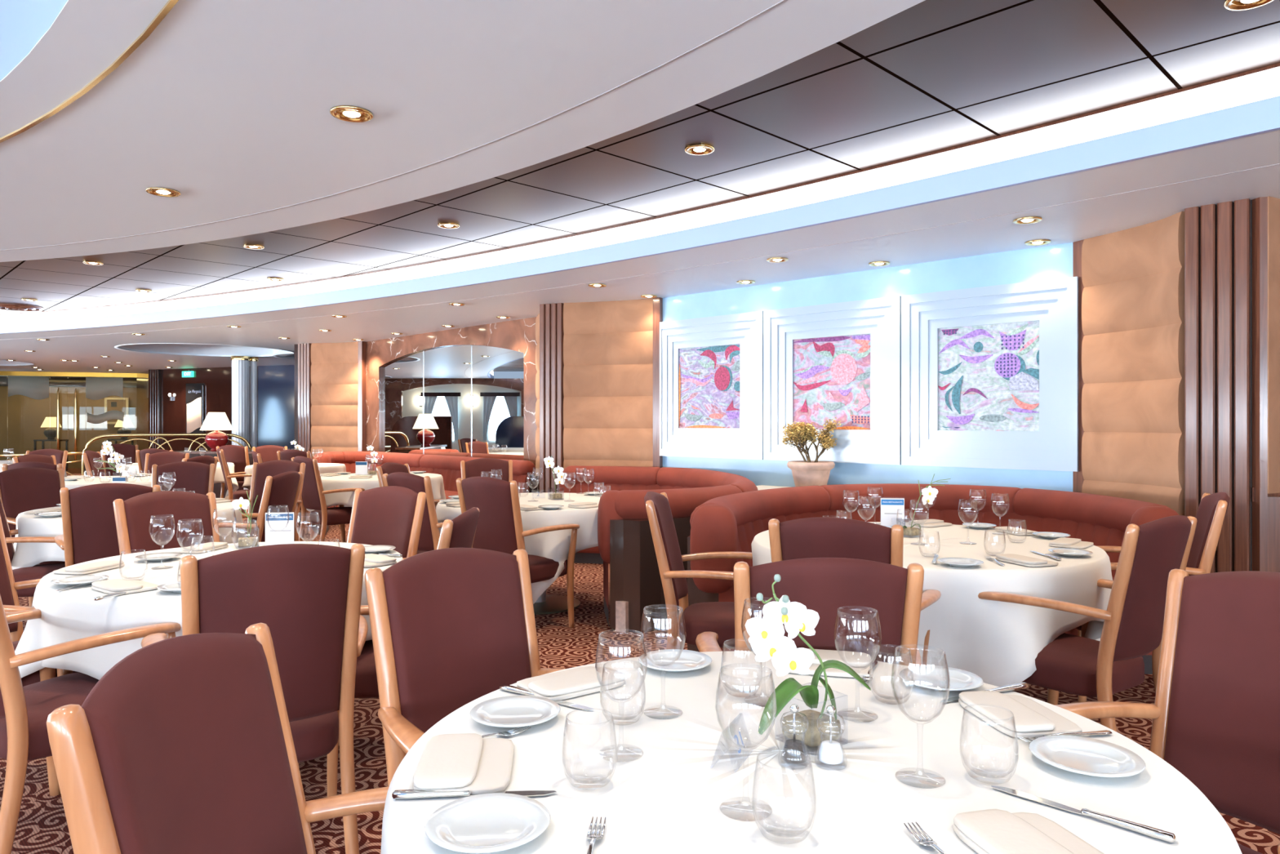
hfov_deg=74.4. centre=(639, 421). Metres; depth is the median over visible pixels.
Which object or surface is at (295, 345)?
wall
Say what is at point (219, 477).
tablecloth
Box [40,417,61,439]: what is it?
table lamp
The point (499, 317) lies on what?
recessed light
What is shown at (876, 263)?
recessed light
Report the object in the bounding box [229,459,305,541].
dining chair
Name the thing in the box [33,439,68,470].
console table
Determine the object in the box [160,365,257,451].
wall
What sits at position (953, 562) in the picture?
plate
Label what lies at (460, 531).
dining chair
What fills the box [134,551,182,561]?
plate
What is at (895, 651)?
bowl
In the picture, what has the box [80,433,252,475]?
railing
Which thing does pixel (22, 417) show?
wall
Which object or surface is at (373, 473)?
orchid arrangement
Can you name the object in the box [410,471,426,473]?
plate
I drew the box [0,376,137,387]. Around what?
wall
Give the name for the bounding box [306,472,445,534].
tablecloth
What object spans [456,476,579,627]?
dining chair
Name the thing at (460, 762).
folded napkin
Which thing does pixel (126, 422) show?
table lamp
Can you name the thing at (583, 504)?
folded napkin
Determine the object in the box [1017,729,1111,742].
fork
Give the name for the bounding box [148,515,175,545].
bowl
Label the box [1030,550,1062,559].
table knife
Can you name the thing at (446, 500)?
plate
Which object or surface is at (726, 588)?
seat cushion
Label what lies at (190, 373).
exit sign
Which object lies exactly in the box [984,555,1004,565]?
fork
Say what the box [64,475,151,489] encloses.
tablecloth
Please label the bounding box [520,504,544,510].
folded napkin
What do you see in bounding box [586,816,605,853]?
fork
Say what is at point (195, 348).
trim
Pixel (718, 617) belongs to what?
dining chair
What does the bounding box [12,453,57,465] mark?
dining chair
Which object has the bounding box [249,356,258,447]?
round column
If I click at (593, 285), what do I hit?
recessed light
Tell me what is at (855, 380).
framed painting
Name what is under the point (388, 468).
dining chair
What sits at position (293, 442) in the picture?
orchid arrangement
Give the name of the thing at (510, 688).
table knife
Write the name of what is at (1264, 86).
light
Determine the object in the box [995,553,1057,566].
folded napkin
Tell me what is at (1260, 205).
trim
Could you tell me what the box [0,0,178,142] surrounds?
trim
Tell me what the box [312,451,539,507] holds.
curved sofa
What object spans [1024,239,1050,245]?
recessed light
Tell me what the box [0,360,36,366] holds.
trim
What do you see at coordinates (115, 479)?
card stand
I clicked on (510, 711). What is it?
plate
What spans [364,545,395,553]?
plate
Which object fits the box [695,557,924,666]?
dining chair
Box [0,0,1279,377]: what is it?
ceiling
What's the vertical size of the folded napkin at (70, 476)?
0.023 m
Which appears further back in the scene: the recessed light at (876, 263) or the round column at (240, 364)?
the round column at (240, 364)
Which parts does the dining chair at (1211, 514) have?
leg, leg, armrest, armrest, leg, backrest, leg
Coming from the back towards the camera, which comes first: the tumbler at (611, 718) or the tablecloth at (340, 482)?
the tablecloth at (340, 482)
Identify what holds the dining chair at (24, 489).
on the floor
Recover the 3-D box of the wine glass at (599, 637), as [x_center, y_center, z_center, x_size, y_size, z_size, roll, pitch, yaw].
[-0.032,0.467,1.446,0.090,0.204,0.090,0,0,-21]
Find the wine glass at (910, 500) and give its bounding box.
[908,499,928,545]
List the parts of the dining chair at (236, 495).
backrest, leg, armrest, armrest, seat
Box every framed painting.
[659,311,763,459]
[763,295,901,464]
[901,276,1078,471]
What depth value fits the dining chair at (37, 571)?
4.80 m
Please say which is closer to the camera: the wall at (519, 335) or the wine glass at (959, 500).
the wine glass at (959, 500)
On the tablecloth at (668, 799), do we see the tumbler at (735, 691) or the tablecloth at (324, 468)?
the tumbler at (735, 691)
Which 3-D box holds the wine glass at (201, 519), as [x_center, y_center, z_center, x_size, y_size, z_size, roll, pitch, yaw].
[-1.671,0.467,3.134,0.090,0.204,0.090,0,0,34]
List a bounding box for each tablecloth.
[0,460,66,476]
[11,501,246,569]
[14,541,403,679]
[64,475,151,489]
[121,462,239,499]
[242,462,346,506]
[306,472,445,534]
[380,650,1242,853]
[435,492,602,604]
[751,521,1112,686]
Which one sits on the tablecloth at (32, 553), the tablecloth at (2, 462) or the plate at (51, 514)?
the plate at (51, 514)
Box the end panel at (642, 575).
[615,520,667,633]
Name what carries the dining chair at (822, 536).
on the floor
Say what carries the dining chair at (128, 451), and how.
on the floor
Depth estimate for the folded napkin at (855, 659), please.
1.93 m
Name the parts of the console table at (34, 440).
leg, leg, leg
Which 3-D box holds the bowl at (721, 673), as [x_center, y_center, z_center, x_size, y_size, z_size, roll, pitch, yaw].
[0.155,0.423,1.237,0.090,0.116,0.090,0,0,-36]
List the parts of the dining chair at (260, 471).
seat, leg, backrest, leg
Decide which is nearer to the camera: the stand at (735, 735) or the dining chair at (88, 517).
the stand at (735, 735)
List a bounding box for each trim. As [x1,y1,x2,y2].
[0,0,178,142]
[0,0,787,250]
[0,62,1279,315]
[0,95,1279,333]
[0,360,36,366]
[9,164,1278,339]
[114,342,294,356]
[148,368,160,448]
[272,349,294,359]
[297,342,311,453]
[358,341,365,451]
[539,302,564,492]
[653,297,662,467]
[1072,239,1084,493]
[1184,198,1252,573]
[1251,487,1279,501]
[1252,196,1267,571]
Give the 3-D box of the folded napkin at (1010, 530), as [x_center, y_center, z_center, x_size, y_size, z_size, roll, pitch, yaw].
[1.933,0.557,4.311,0.150,0.023,0.210,0,0,-13]
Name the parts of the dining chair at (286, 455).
leg, backrest, leg, leg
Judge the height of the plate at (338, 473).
0.019 m
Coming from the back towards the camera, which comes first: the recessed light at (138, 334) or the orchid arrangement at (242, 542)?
the recessed light at (138, 334)
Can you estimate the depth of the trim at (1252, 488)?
4.75 m
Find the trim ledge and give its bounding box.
[755,484,791,489]
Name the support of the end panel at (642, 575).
on the floor
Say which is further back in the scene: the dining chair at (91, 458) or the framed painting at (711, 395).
the dining chair at (91, 458)
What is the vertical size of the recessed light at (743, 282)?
0.012 m
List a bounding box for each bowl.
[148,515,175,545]
[176,519,203,549]
[212,508,235,536]
[595,630,647,702]
[640,604,686,667]
[715,662,777,751]
[741,599,785,655]
[833,605,881,670]
[890,644,950,724]
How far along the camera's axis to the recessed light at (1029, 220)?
5.21 m
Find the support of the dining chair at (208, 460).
on the floor
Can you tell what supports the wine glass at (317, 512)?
on the tablecloth at (70, 614)
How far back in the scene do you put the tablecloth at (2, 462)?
11.74 m
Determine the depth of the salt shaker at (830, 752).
1.39 m
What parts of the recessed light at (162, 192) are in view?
bulb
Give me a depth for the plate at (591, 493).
6.52 m
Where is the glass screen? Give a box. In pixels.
[0,371,137,459]
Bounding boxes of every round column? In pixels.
[230,355,250,450]
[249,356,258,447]
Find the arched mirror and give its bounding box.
[382,345,524,460]
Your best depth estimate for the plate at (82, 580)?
2.97 m
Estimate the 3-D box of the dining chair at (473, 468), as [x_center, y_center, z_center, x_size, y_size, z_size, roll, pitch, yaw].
[-1.289,0.826,7.293,0.642,0.996,0.661,0,0,-18]
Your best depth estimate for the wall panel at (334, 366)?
13.38 m
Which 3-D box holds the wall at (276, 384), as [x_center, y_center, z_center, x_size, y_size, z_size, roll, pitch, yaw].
[-6.578,0.035,18.256,4.308,2.570,0.120,0,0,22]
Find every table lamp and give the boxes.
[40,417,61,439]
[114,417,133,439]
[200,412,233,451]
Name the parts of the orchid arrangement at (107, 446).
flower, flower, flower, flower, flower, flower, flower, flower, flower, flower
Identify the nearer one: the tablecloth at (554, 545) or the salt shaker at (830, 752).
the salt shaker at (830, 752)
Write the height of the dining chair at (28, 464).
0.996 m
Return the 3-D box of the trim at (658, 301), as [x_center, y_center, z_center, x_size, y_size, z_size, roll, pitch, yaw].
[0.187,0.035,8.564,0.095,2.570,0.120,0,0,11]
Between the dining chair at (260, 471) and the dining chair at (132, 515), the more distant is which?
the dining chair at (260, 471)
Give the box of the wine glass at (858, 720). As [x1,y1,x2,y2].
[833,605,881,722]
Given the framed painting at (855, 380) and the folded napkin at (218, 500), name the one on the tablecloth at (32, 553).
the folded napkin at (218, 500)
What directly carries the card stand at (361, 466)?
on the tablecloth at (340, 482)
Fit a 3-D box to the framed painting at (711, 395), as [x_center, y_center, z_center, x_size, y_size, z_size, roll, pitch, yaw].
[0.657,-0.328,8.101,1.298,1.345,0.057,0,0,44]
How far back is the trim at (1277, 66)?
5.16 m
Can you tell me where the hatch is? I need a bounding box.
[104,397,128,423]
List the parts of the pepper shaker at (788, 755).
knob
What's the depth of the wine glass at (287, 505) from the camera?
3.65 m
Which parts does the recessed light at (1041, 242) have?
bulb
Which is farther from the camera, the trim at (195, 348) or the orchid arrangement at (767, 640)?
the trim at (195, 348)
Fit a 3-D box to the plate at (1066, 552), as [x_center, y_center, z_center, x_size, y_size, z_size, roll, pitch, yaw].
[1.828,0.559,3.584,0.171,0.019,0.171,0,0,-13]
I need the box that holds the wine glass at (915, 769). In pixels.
[890,644,950,788]
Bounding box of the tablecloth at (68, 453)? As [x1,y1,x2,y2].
[0,452,82,475]
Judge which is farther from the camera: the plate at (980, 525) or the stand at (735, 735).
the plate at (980, 525)
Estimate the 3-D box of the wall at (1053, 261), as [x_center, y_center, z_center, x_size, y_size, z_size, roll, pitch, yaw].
[1.681,0.035,7.267,3.943,2.570,0.150,0,0,44]
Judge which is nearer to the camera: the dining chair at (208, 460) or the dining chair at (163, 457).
the dining chair at (208, 460)
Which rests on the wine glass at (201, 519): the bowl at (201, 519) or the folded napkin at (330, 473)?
the bowl at (201, 519)
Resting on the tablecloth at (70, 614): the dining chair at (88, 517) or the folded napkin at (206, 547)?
the folded napkin at (206, 547)
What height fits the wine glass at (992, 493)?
0.204 m
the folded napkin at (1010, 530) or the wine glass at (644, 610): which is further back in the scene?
the folded napkin at (1010, 530)
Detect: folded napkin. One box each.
[23,506,61,513]
[53,560,124,574]
[64,475,91,478]
[91,578,158,594]
[134,473,151,475]
[171,542,228,553]
[216,497,231,502]
[320,472,341,475]
[348,475,372,478]
[364,553,396,567]
[412,733,514,793]
[445,501,460,506]
[516,666,625,700]
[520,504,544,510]
[568,502,598,508]
[789,648,871,677]
[908,519,951,527]
[952,808,1104,853]
[958,690,1082,737]
[995,526,1036,535]
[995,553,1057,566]
[1048,537,1093,548]
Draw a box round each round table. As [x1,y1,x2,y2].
[298,509,301,524]
[533,590,580,614]
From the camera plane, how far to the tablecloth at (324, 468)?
10.76 m
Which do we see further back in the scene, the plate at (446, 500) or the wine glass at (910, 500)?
the plate at (446, 500)
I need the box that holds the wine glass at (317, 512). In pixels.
[296,511,319,542]
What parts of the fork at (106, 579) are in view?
handle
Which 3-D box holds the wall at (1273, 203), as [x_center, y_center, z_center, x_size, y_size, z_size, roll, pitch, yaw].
[3.998,0.035,4.690,1.087,2.570,0.238,0,0,13]
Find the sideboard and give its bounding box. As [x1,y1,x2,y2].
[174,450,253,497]
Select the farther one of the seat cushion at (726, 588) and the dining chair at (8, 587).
the seat cushion at (726, 588)
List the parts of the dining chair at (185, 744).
leg, backrest, leg, armrest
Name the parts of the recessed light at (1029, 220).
bulb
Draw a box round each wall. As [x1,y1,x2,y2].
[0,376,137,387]
[0,386,137,468]
[137,370,148,450]
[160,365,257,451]
[257,364,294,449]
[294,344,297,449]
[365,316,537,475]
[535,313,539,475]
[563,297,653,468]
[662,242,1072,491]
[1081,211,1184,515]
[1267,196,1279,572]
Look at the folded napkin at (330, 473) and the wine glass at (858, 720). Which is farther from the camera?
the folded napkin at (330, 473)
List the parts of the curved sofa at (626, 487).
seat, backrest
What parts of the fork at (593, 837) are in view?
handle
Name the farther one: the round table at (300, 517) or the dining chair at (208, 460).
the round table at (300, 517)
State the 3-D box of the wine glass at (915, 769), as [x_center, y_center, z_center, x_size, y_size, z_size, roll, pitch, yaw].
[0.446,0.467,1.345,0.090,0.204,0.090,0,0,-4]
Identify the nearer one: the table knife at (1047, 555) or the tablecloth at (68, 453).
the table knife at (1047, 555)
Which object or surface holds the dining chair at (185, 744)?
on the floor
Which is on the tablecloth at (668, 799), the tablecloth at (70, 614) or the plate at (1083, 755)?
the plate at (1083, 755)
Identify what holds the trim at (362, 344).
attached to the wall at (519, 335)
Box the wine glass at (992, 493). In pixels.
[990,493,1009,534]
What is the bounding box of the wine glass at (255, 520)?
[231,520,257,547]
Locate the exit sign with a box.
[182,369,194,377]
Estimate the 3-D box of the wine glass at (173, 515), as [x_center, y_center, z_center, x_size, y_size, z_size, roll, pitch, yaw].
[-1.856,0.467,3.279,0.090,0.204,0.090,0,0,-31]
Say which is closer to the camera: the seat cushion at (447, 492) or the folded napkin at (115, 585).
the folded napkin at (115, 585)
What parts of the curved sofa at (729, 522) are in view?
backrest, seat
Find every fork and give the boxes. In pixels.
[56,578,108,591]
[481,725,530,737]
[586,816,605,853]
[862,660,877,683]
[903,822,946,853]
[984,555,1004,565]
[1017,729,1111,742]
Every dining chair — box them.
[0,466,65,606]
[0,495,65,596]
[0,515,77,795]
[0,595,181,853]
[1,461,62,544]
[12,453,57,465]
[26,448,67,474]
[46,622,389,853]
[53,483,160,566]
[82,450,106,476]
[102,443,137,475]
[112,490,220,555]
[135,448,173,473]
[141,543,368,853]
[143,451,189,473]
[151,461,215,494]
[182,455,217,473]
[216,444,249,513]
[216,448,252,499]
[217,471,302,542]
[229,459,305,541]
[251,450,314,538]
[252,444,287,462]
[276,449,340,533]
[291,456,364,542]
[297,506,479,764]
[346,485,426,559]
[364,547,564,786]
[376,462,439,508]
[382,471,443,554]
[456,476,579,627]
[460,457,512,482]
[644,491,752,648]
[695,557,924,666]
[768,516,941,665]
[977,515,1197,732]
[1054,568,1279,853]
[1075,492,1229,702]
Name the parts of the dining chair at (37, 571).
leg, backrest, armrest, armrest, seat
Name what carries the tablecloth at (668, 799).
on the round table
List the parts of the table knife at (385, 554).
handle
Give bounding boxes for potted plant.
[780,417,840,486]
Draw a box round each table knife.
[93,591,126,600]
[364,552,402,556]
[391,789,556,799]
[499,684,594,710]
[931,554,937,564]
[939,682,1028,702]
[991,785,1176,842]
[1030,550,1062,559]
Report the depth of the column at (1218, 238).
4.82 m
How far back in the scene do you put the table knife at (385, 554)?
3.56 m
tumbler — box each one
[119,549,147,580]
[561,707,617,790]
[600,659,645,725]
[720,640,762,697]
[751,747,816,844]
[869,644,913,704]
[918,530,940,557]
[960,703,1018,784]
[983,529,1005,555]
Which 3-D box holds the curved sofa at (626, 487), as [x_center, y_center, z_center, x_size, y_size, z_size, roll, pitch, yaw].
[0.121,0.880,7.046,1.556,0.880,3.304,0,0,-14]
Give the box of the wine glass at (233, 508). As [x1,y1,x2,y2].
[212,508,235,551]
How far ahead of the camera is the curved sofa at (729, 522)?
5.25 m
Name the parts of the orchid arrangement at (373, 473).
flower, flower, flower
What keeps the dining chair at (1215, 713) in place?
on the floor
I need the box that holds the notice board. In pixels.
[186,382,203,433]
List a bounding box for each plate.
[34,511,62,517]
[50,574,108,586]
[64,478,80,480]
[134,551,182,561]
[156,581,181,592]
[335,471,351,474]
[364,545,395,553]
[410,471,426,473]
[424,792,550,853]
[439,498,459,502]
[448,495,458,498]
[470,695,560,727]
[537,504,564,509]
[583,491,604,495]
[638,648,711,672]
[899,665,983,691]
[937,557,983,567]
[962,522,996,528]
[1028,734,1146,777]
[1031,531,1071,538]
[1048,547,1093,556]
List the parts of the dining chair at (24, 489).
armrest, backrest, leg, seat, leg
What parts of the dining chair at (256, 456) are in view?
backrest, leg, leg, leg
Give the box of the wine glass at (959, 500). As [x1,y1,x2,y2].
[957,499,978,544]
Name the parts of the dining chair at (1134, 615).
armrest, leg, seat, armrest, leg, backrest, leg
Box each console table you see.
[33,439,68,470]
[106,438,134,444]
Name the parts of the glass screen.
door handle, header rail, door handle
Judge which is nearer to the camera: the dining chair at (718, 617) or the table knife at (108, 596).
the table knife at (108, 596)
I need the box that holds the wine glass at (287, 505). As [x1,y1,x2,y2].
[266,505,289,534]
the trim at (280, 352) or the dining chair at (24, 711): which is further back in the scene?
the trim at (280, 352)
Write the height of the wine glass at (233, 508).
0.204 m
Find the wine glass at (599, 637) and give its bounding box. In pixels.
[595,630,647,762]
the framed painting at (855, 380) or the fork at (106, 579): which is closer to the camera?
the fork at (106, 579)
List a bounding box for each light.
[0,68,1279,324]
[21,298,37,301]
[82,261,103,265]
[131,333,145,335]
[135,288,151,292]
[145,186,180,196]
[168,393,172,400]
[226,325,240,327]
[243,244,264,248]
[266,277,284,280]
[318,329,331,331]
[329,105,373,122]
[331,315,346,317]
[437,222,459,228]
[441,324,454,327]
[448,302,464,306]
[496,315,510,318]
[588,283,606,287]
[640,294,657,297]
[684,143,715,155]
[736,280,755,284]
[766,257,788,262]
[868,261,890,266]
[1013,216,1042,224]
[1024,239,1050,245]
[1223,0,1273,10]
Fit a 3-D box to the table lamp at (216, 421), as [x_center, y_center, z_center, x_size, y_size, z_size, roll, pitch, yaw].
[-6.520,0.158,13.000,0.470,0.600,0.470,0,0,0]
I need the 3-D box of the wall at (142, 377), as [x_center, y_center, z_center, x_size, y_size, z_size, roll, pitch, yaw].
[-12.330,0.035,21.114,0.120,2.570,1.914,0,0,-41]
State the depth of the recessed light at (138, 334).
12.01 m
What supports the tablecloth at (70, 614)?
on the round table
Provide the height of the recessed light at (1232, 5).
0.012 m
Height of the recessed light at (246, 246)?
0.012 m
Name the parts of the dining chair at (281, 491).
armrest, armrest, leg, backrest, leg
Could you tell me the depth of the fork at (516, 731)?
1.53 m
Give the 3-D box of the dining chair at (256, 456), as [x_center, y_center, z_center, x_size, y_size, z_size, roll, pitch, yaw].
[-4.043,0.826,9.579,0.661,0.996,0.642,0,0,-29]
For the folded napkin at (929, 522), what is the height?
0.023 m
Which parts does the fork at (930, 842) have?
handle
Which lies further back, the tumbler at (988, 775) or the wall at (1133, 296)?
the wall at (1133, 296)
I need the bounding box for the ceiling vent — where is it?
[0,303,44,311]
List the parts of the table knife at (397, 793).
handle, blade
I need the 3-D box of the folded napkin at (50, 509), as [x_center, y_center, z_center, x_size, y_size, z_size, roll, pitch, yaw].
[-3.734,0.557,5.293,0.150,0.023,0.210,0,0,-7]
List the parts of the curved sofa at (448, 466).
backrest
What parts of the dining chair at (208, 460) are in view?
backrest, leg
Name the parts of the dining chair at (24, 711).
backrest, leg, armrest, seat, leg, armrest, leg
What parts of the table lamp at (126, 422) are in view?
lamp shade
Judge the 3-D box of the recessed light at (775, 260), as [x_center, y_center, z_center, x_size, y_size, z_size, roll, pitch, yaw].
[1.059,-1.243,6.502,0.168,0.012,0.168,0,0,0]
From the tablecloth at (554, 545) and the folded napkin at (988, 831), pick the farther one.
the tablecloth at (554, 545)
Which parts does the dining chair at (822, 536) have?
leg, backrest, leg, leg, armrest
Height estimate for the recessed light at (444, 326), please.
0.012 m
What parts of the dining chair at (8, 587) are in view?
backrest, leg, armrest, armrest, seat, leg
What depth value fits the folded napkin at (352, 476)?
8.49 m
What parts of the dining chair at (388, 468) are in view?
leg, backrest, leg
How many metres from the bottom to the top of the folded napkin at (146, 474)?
0.023 m
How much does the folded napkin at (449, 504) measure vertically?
0.023 m
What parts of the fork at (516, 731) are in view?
handle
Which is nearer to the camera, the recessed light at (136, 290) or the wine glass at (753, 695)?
the wine glass at (753, 695)
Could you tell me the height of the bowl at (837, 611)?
0.116 m
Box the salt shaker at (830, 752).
[814,704,847,768]
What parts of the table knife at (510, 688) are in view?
handle, blade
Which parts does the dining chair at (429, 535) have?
leg, seat, leg, armrest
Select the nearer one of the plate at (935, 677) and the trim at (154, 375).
the plate at (935, 677)
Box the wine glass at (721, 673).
[715,662,777,821]
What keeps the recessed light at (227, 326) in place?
in the ceiling at (225, 105)
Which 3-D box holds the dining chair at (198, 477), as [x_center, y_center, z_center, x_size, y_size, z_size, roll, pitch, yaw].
[-3.649,0.826,6.643,0.642,0.996,0.661,0,0,-18]
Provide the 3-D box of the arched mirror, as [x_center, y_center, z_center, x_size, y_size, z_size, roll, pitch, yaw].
[-2.657,-0.245,11.634,0.045,1.571,3.702,0,0,-44]
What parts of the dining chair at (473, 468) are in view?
leg, leg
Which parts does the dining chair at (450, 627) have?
leg, armrest, backrest, leg, armrest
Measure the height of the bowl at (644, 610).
0.116 m
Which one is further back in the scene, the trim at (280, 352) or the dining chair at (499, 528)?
the trim at (280, 352)
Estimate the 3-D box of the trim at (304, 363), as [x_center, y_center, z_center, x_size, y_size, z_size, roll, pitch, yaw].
[-5.359,0.035,13.582,0.268,2.570,0.150,0,0,27]
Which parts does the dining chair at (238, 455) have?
leg, backrest, seat, leg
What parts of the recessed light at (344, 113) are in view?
bulb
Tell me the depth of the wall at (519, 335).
11.32 m
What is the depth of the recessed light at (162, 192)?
4.57 m
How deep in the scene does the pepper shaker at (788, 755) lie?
1.40 m
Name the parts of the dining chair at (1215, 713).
armrest, leg, backrest, seat, armrest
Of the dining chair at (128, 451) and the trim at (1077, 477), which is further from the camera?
the dining chair at (128, 451)
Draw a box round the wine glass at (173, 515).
[148,515,175,569]
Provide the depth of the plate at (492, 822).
1.18 m
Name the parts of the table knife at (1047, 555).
handle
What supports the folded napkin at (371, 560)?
on the tablecloth at (70, 614)
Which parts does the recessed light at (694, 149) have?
bulb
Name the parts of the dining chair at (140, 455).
leg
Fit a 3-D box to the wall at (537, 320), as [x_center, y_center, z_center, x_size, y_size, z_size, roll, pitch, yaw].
[-1.094,-0.240,9.538,0.111,2.020,0.854,0,0,-12]
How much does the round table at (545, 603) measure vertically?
0.741 m
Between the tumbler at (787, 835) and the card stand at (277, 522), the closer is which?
the tumbler at (787, 835)
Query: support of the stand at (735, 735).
on the tablecloth at (668, 799)
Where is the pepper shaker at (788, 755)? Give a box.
[777,703,809,768]
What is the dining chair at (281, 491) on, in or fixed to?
on the floor
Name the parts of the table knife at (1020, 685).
blade, handle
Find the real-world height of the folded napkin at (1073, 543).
0.023 m
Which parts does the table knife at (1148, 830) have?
blade, handle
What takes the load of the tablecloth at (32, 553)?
on the round table
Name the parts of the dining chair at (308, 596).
armrest, leg, backrest, seat, leg, leg, armrest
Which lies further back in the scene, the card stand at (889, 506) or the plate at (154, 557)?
the card stand at (889, 506)
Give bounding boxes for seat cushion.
[444,489,457,499]
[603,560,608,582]
[718,576,1114,601]
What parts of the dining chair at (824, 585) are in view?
armrest, leg, backrest, leg, armrest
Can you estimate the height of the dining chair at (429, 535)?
0.996 m
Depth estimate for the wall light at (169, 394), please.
20.03 m
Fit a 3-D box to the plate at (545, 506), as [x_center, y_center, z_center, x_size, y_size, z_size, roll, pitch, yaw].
[-0.579,0.559,5.497,0.171,0.019,0.171,0,0,40]
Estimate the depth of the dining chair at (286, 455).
9.91 m
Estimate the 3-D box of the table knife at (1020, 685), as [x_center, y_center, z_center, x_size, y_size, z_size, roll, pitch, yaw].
[0.716,0.563,1.755,0.247,0.010,0.019,0,0,-25]
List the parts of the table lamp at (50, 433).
lamp shade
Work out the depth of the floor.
3.55 m
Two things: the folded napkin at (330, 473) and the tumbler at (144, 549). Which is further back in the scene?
the folded napkin at (330, 473)
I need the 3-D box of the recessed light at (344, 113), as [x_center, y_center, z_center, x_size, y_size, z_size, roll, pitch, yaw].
[-1.167,-1.243,3.417,0.168,0.012,0.168,0,0,0]
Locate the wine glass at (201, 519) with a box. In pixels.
[176,519,203,576]
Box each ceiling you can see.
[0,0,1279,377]
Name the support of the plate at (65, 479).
on the tablecloth at (87, 481)
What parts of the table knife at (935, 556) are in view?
handle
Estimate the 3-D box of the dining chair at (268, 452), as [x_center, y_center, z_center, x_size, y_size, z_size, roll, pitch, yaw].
[-4.982,0.826,11.539,0.643,0.996,0.661,0,0,-38]
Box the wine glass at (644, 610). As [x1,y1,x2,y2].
[640,604,686,719]
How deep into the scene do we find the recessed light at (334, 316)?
9.96 m
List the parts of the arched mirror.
mirror pane, mirror pane, mirror pane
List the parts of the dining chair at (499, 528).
leg, backrest, leg, seat, armrest, leg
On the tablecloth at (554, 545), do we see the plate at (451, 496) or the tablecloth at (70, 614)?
the plate at (451, 496)
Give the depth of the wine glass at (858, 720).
1.62 m
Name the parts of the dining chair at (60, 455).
backrest, leg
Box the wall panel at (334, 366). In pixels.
[311,342,358,458]
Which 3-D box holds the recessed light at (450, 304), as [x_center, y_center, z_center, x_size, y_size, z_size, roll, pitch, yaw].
[-1.947,-1.243,8.970,0.168,0.012,0.168,0,0,0]
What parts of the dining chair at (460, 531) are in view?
armrest, seat, leg, backrest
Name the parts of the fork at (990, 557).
handle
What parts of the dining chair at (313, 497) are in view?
leg, backrest, leg, seat, leg, armrest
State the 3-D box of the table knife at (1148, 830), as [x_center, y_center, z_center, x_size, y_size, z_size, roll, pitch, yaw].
[0.635,0.563,1.226,0.247,0.010,0.019,0,0,45]
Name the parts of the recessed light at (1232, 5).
bulb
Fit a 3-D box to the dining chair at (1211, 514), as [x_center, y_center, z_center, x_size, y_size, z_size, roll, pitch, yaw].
[2.418,0.826,4.038,0.661,0.996,0.642,0,0,26]
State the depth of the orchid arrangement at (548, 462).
6.16 m
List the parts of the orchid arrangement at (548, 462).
flower, flower, flower, flower, flower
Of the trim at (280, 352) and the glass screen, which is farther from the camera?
the glass screen
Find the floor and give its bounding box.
[0,467,1279,853]
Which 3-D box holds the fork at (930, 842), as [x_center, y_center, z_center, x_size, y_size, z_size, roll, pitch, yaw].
[0.393,0.562,1.085,0.023,0.009,0.190,0,0,-10]
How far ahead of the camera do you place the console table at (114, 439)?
23.12 m
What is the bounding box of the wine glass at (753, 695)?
[741,599,785,706]
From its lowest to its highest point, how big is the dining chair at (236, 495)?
0.996 m
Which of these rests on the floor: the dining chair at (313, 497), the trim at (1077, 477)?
the dining chair at (313, 497)
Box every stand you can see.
[112,476,125,482]
[265,511,293,545]
[355,461,367,475]
[733,730,744,753]
[880,497,904,527]
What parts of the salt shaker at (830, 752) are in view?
knob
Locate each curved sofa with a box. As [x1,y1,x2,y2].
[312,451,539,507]
[559,465,758,627]
[687,483,1178,674]
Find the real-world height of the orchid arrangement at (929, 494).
0.310 m
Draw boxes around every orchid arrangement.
[97,440,137,481]
[231,490,259,549]
[290,439,304,451]
[366,444,377,475]
[543,456,567,499]
[745,573,871,746]
[897,473,951,537]
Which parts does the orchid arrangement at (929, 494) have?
stem, flower, flower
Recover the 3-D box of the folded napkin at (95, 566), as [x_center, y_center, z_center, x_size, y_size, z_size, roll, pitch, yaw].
[-2.111,0.557,3.239,0.150,0.023,0.210,0,0,12]
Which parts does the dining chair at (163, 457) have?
leg, leg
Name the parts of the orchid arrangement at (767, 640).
flower, flower, flower, flower, stem, flower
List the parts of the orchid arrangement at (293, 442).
flower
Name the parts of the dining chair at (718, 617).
leg, backrest, leg, armrest, seat, armrest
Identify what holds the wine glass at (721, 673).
on the tablecloth at (668, 799)
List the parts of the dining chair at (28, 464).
leg, backrest, leg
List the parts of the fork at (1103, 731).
handle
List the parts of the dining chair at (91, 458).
leg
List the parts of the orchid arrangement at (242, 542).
flower, stem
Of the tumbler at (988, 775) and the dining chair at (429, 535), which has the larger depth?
the dining chair at (429, 535)
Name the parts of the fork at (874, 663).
handle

